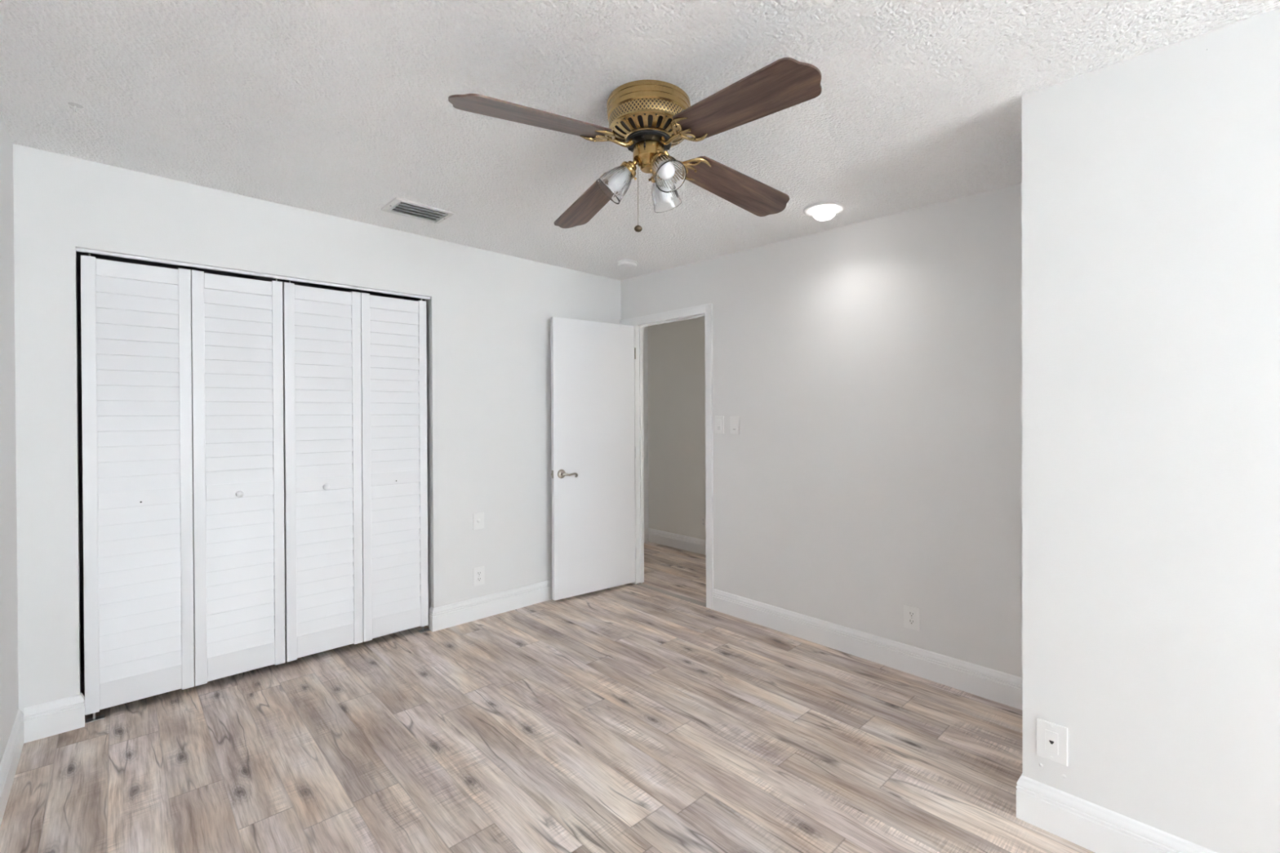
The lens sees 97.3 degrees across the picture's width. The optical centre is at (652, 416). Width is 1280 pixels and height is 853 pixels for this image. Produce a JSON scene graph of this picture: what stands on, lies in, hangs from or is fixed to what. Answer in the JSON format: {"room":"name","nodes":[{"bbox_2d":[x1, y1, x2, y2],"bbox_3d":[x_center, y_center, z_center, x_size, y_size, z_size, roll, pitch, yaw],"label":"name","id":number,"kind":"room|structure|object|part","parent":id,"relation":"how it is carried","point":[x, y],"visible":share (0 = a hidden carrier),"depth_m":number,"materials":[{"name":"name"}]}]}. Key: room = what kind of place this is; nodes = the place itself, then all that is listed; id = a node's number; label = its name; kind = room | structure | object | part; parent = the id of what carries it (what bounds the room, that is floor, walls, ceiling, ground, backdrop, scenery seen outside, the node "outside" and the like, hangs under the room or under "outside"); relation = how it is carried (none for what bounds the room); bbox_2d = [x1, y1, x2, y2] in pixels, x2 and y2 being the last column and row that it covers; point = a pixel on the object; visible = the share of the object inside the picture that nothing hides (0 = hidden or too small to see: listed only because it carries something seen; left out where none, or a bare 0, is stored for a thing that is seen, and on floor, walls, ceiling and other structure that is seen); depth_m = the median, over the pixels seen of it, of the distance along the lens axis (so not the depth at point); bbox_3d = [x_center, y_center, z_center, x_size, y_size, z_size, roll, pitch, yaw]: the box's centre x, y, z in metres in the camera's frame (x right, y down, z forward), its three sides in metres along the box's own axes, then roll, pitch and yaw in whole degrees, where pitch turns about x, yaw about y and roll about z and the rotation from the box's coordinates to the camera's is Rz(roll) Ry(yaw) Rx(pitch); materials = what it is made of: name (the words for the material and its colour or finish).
{"room":"empty bedroom","nodes":[
{"label":"empty bedroom","id":0,"kind":"room"},
{"bbox_2d":[0,111,18,764],"bbox_3d":[-0.083,0.078,-0.436,0.120,2.560,7.520,-1,0,-44],"label":"wall","id":1,"kind":"structure","parent":0,"point":[9,690],"depth_m":2.15,"materials":[{"name":"paint"}]},
{"bbox_2d":[0,709,23,826],"bbox_3d":[-0.070,1.287,-0.340,0.015,0.142,7.400,-1,0,-44],"label":"baseboard","id":2,"kind":"structure","parent":1,"relation":"attached to","point":[10,761],"depth_m":2.07,"materials":[{"name":"paint"}]},
{"bbox_2d":[76,252,425,671],"bbox_3d":[-2.253,0.070,3.318,1.959,2.560,0.690,-1,0,-44],"label":"wall","id":3,"kind":"structure","parent":0,"point":[78,254],"depth_m":2.99,"materials":[{"name":"paint"}]},
{"bbox_2d":[13,143,621,713],"bbox_3d":[-1.500,0.066,3.483,3.474,2.560,0.110,-1,0,-44],"label":"wall","id":4,"kind":"structure","parent":0,"point":[489,314],"depth_m":3.06,"materials":[{"name":"paint"}]},
{"bbox_2d":[23,692,84,743],"bbox_3d":[-2.555,1.284,2.409,0.178,0.142,0.039,-1,0,-44],"label":"baseboard","id":5,"kind":"structure","parent":4,"relation":"attached to","point":[46,719],"depth_m":2.39,"materials":[{"name":"paint"}]},
{"bbox_2d":[75,248,430,299],"bbox_3d":[-1.973,-0.737,3.015,1.557,0.013,0.034,-1,0,-44],"label":"door track","id":6,"kind":"object","parent":4,"relation":"attached to","point":[77,249],"visible":1,"depth_m":2.86,"materials":[{"name":"metal"}]},
{"bbox_2d":[80,252,285,723],"bbox_3d":[-2.242,0.307,2.747,0.756,2.090,0.062,-1,0,-44],"label":"door","id":7,"kind":"structure","parent":6,"relation":"hanging from","point":[143,371],"depth_m":2.71,"materials":[{"name":"paint"}]},
{"bbox_3d":[-2.386,0.305,2.623,0.377,2.034,0.028,-1,0,-44],"label":"panel","id":8,"kind":"part","parent":7,"relation":"part of","materials":[{"name":"paint"}]},
{"bbox_3d":[-2.112,0.302,2.885,0.376,2.034,0.028,-1,0,-44],"label":"panel","id":9,"kind":"part","parent":7,"relation":"part of","materials":[{"name":"paint"}]},
{"bbox_3d":[-2.099,0.396,2.862,0.033,0.033,0.031,-1,0,-44],"label":"knob","id":10,"kind":"part","parent":7,"relation":"part of","materials":[{"name":"paint"}]},
{"bbox_2d":[283,280,430,662],"bbox_3d":[-1.687,0.302,3.276,0.765,2.090,0.062,-1,0,-44],"label":"door","id":11,"kind":"structure","parent":6,"relation":"hanging from","point":[355,363],"depth_m":3.24,"materials":[{"name":"paint"}]},
{"bbox_3d":[-1.834,0.300,3.150,0.378,2.034,0.028,-1,0,-44],"label":"panel","id":12,"kind":"part","parent":11,"relation":"part of","materials":[{"name":"paint"}]},
{"bbox_3d":[-1.815,0.394,3.133,0.033,0.033,0.031,-1,0,-44],"label":"knob","id":13,"kind":"part","parent":11,"relation":"part of","materials":[{"name":"paint"}]},
{"bbox_3d":[-1.558,0.297,3.413,0.378,2.034,0.028,-1,0,-44],"label":"panel","id":14,"kind":"part","parent":11,"relation":"part of","materials":[{"name":"paint"}]},
{"bbox_2d":[472,511,484,529],"bbox_3d":[-1.151,0.695,3.733,0.077,0.110,0.009,-1,0,-44],"label":"cable plate","id":15,"kind":"object","parent":4,"relation":"attached to","point":[478,517],"visible":1,"depth_m":3.73,"materials":[{"name":"white plastic"}]},
{"bbox_2d":[473,566,484,586],"bbox_3d":[-1.150,1.062,3.736,0.077,0.120,0.008,-1,0,-44],"label":"outlet","id":16,"kind":"object","parent":4,"relation":"attached to","point":[478,572],"visible":1,"depth_m":3.73,"materials":[{"name":"white plastic"}]},
{"bbox_2d":[476,570,481,576],"bbox_3d":[-1.148,1.042,3.734,0.034,0.034,0.002,-1,0,-44],"label":"receptacle","id":17,"kind":"object","parent":16,"relation":"attached to","point":[478,572],"depth_m":3.73,"materials":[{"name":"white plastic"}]},
{"bbox_2d":[476,576,481,582],"bbox_3d":[-1.148,1.081,3.734,0.034,0.034,0.002,-1,0,-44],"label":"receptacle","id":18,"kind":"object","parent":16,"relation":"attached to","point":[478,578],"depth_m":3.73,"materials":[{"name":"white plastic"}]},
{"bbox_2d":[428,579,552,631],"bbox_3d":[-0.831,1.269,4.066,1.547,0.142,0.060,-1,0,-44],"label":"baseboard","id":19,"kind":"structure","parent":4,"relation":"attached to","point":[455,614],"depth_m":3.77,"materials":[{"name":"paint"}]},
{"bbox_2d":[0,542,1094,852],"bbox_3d":[1.230,1.373,1.485,4.654,0.060,8.490,-1,0,-44],"label":"floor","id":20,"kind":"structure","parent":0,"point":[630,717],"depth_m":2.25,"materials":[{"name":"laminate"}]},
{"bbox_2d":[635,582,706,607],"bbox_3d":[0.142,1.331,4.216,0.052,0.006,0.732,-1,0,-44],"label":"threshold","id":21,"kind":"object","parent":20,"relation":"on","point":[655,588],"visible":0.85,"depth_m":4.19,"materials":[{"name":"beige wood"}]},
{"bbox_2d":[0,0,1279,280],"bbox_3d":[1.083,-1.083,0.757,3.429,0.207,7.600,-1,0,-44],"label":"ceiling","id":22,"kind":"structure","parent":0,"point":[342,108],"depth_m":1.90,"materials":[{"name":"white paint"}]},
{"bbox_2d":[67,102,83,112],"bbox_3d":[-2.066,-1.103,2.018,0.042,0.026,0.042,-1,0,-44],"label":"ceiling hook","id":23,"kind":"object","parent":22,"relation":"attached to","point":[74,105],"visible":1,"depth_m":2.01,"materials":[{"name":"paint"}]},
{"bbox_2d":[381,197,454,223],"bbox_3d":[-1.262,-1.101,3.036,0.310,0.024,0.220,-1,0,-44],"label":"ceiling vent","id":24,"kind":"object","parent":22,"relation":"in","point":[397,206],"visible":1,"depth_m":3.02,"materials":[{"name":"metal"}]},
{"bbox_2d":[617,259,637,269],"bbox_3d":[-0.178,-1.081,4.023,0.142,0.042,0.142,-1,0,-44],"label":"smoke detector","id":25,"kind":"object","parent":22,"relation":"attached to","point":[624,264],"visible":1,"depth_m":3.98,"materials":[{"name":"white plastic"}]},
{"bbox_2d":[448,57,822,231],"bbox_3d":[0.008,-0.860,1.948,1.029,0.447,1.032,0,0,10],"label":"ceiling fan","id":26,"kind":"object","parent":22,"relation":"hanging from","point":[648,118],"visible":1,"depth_m":1.83,"materials":[{"name":"brown wood"}]},
{"bbox_3d":[-0.359,-0.899,1.701,0.505,0.075,0.162,0,0,-38],"label":"blade","id":27,"kind":"part","parent":26,"relation":"part of","materials":[{"name":"brown wood"}]},
{"bbox_3d":[-0.244,-0.880,2.313,0.162,0.099,0.503,0,0,-35],"label":"blade","id":28,"kind":"part","parent":26,"relation":"part of","materials":[{"name":"brown wood"}]},
{"bbox_3d":[-0.137,-0.807,1.955,0.122,0.133,0.120,-1,0,-44],"label":"lamp shade","id":29,"kind":"part","parent":26,"relation":"part of","materials":[{"name":"clear glass"}]},
{"bbox_3d":[-0.045,-0.779,1.943,0.016,0.242,0.004,0,0,0],"label":"pull chain","id":30,"kind":"part","parent":26,"relation":"part of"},
{"bbox_3d":[-0.049,-0.647,1.944,0.028,0.023,0.028,-1,0,-44],"label":"pull knob","id":31,"kind":"part","parent":26,"relation":"part of","materials":[{"name":"brown metal"}]},
{"bbox_3d":[-0.012,-0.977,1.954,0.256,0.092,0.256,-1,0,-44],"label":"motor","id":32,"kind":"part","parent":26,"relation":"part of","materials":[{"name":"gold metal"}]},
{"bbox_3d":[0.036,-0.825,1.866,0.058,0.089,0.085,-1,0,-44],"label":"bulb","id":33,"kind":"part","parent":26,"relation":"part of","materials":[{"name":"white glass"}]},
{"bbox_3d":[0.042,-0.806,2.059,0.128,0.134,0.107,-1,0,-44],"label":"lamp shade","id":34,"kind":"part","parent":26,"relation":"part of","materials":[{"name":"clear glass"}]},
{"bbox_3d":[0.044,-0.807,1.848,0.108,0.133,0.131,-1,0,-44],"label":"lamp shade","id":35,"kind":"part","parent":26,"relation":"part of","materials":[{"name":"clear glass"}]},
{"bbox_3d":[0.340,-0.889,2.199,0.504,0.091,0.162,0,0,-37],"label":"blade","id":36,"kind":"part","parent":26,"relation":"part of","materials":[{"name":"brown wood"}]},
{"bbox_3d":[0.257,-0.900,1.618,0.162,0.076,0.505,-1,0,-41],"label":"blade","id":37,"kind":"part","parent":26,"relation":"part of","materials":[{"name":"brown wood"}]},
{"bbox_2d":[803,201,845,221],"bbox_3d":[0.893,-1.049,2.923,0.214,0.057,0.214,-1,0,-44],"label":"recessed light","id":38,"kind":"object","parent":22,"relation":"in","point":[822,211],"visible":1,"depth_m":2.88,"materials":[{"name":"white plastic"}]},
{"bbox_3d":[0.893,-1.049,2.923,0.117,0.057,0.117,-1,0,-44],"label":"bulb","id":39,"kind":"part","parent":38,"relation":"part of","materials":[{"name":"white glass"}]},
{"bbox_2d":[643,326,648,528],"bbox_3d":[-0.204,0.080,5.373,1.050,2.500,0.840,-1,0,-44],"label":"wall","id":40,"kind":"structure","parent":0,"point":[645,328],"depth_m":5.95,"materials":[{"name":"paint"}]},
{"bbox_2d":[644,528,648,542],"bbox_3d":[-0.408,1.259,5.611,1.005,0.142,0.015,-1,0,-44],"label":"baseboard","id":41,"kind":"structure","parent":40,"relation":"attached to","point":[646,531],"depth_m":5.93,"materials":[{"name":"paint"}]},
{"bbox_2d":[647,316,706,539],"bbox_3d":[1.009,0.077,4.934,0.100,2.500,3.150,-1,0,-44],"label":"wall","id":42,"kind":"structure","parent":0,"point":[677,503],"depth_m":5.66,"materials":[{"name":"paint"}]},
{"bbox_2d":[648,528,706,555],"bbox_3d":[0.973,1.256,4.899,0.015,0.142,2.950,-1,0,-44],"label":"baseboard","id":43,"kind":"structure","parent":42,"relation":"attached to","point":[686,543],"depth_m":5.64,"materials":[{"name":"paint"}]},
{"bbox_2d":[700,515,706,528],"bbox_3d":[0.492,1.015,5.408,0.008,0.120,0.077,-1,0,-44],"label":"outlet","id":44,"kind":"object","parent":42,"relation":"attached to","point":[703,518],"visible":0.88,"depth_m":5.41,"materials":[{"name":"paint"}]},
{"bbox_2d":[621,182,1022,677],"bbox_3d":[2.324,0.056,1.939,0.065,2.560,7.400,-1,0,-44],"label":"wall","id":45,"kind":"structure","parent":0,"point":[870,371],"depth_m":3.05,"materials":[{"name":"paint"}]},
{"bbox_2d":[551,316,636,600],"bbox_3d":[-0.412,0.301,4.218,0.735,2.021,0.091,0,0,-38],"label":"door","id":46,"kind":"structure","parent":45,"relation":"in","point":[593,455],"depth_m":4.21,"materials":[{"name":"paint"}]},
{"bbox_3d":[-0.582,0.423,4.040,0.116,0.037,0.024,0,0,-35],"label":"lever","id":47,"kind":"part","parent":46,"relation":"part of","materials":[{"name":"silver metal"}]},
{"bbox_2d":[619,302,713,609],"bbox_3d":[0.108,0.277,4.265,0.094,2.115,0.973,-1,0,-44],"label":"door frame","id":48,"kind":"structure","parent":45,"relation":"attached to","point":[707,308],"depth_m":4.18,"materials":[{"name":"paint"}]},
{"bbox_2d":[715,416,724,433],"bbox_3d":[0.457,0.059,3.847,0.008,0.120,0.077,-1,0,-44],"label":"light switch","id":49,"kind":"object","parent":45,"relation":"attached to","point":[719,420],"visible":1,"depth_m":3.84,"materials":[{"name":"white plastic"}]},
{"bbox_2d":[729,416,739,434],"bbox_3d":[0.548,0.062,3.751,0.008,0.119,0.077,-1,0,-44],"label":"light switch","id":50,"kind":"object","parent":45,"relation":"attached to","point":[734,420],"visible":1,"depth_m":3.75,"materials":[{"name":"white plastic"}]},
{"bbox_2d":[903,604,919,631],"bbox_3d":[1.347,1.046,2.922,0.008,0.120,0.082,-1,0,-44],"label":"outlet","id":51,"kind":"object","parent":45,"relation":"attached to","point":[911,614],"visible":1,"depth_m":2.92,"materials":[{"name":"white plastic"}]},
{"bbox_2d":[908,610,915,617],"bbox_3d":[1.346,1.027,2.920,0.002,0.034,0.034,-1,0,-44],"label":"receptacle","id":52,"kind":"object","parent":51,"relation":"attached to","point":[911,613],"depth_m":2.92,"materials":[{"name":"white plastic"}]},
{"bbox_2d":[908,617,915,625],"bbox_3d":[1.346,1.066,2.920,0.002,0.034,0.034,-1,0,-44],"label":"receptacle","id":53,"kind":"object","parent":51,"relation":"attached to","point":[911,620],"depth_m":2.92,"materials":[{"name":"white plastic"}]},
{"bbox_2d":[712,588,1217,852],"bbox_3d":[2.347,1.268,1.287,0.818,0.142,6.423,-1,0,-44],"label":"baseboard","id":54,"kind":"structure","parent":45,"relation":"attached to","point":[999,686],"depth_m":2.63,"materials":[{"name":"paint"}]},
{"bbox_2d":[1022,8,1279,852],"bbox_3d":[3.042,0.059,0.556,0.802,2.560,4.407,-1,0,-44],"label":"wall","id":55,"kind":"structure","parent":0,"point":[1151,180],"depth_m":1.63,"materials":[{"name":"paint"}]},
{"bbox_2d":[1036,717,1067,766],"bbox_3d":[1.290,1.051,1.817,0.008,0.122,0.083,-1,0,-44],"label":"plate","id":56,"kind":"object","parent":55,"relation":"attached to","point":[1051,738],"visible":1,"depth_m":1.81,"materials":[{"name":"white plastic"}]}
]}

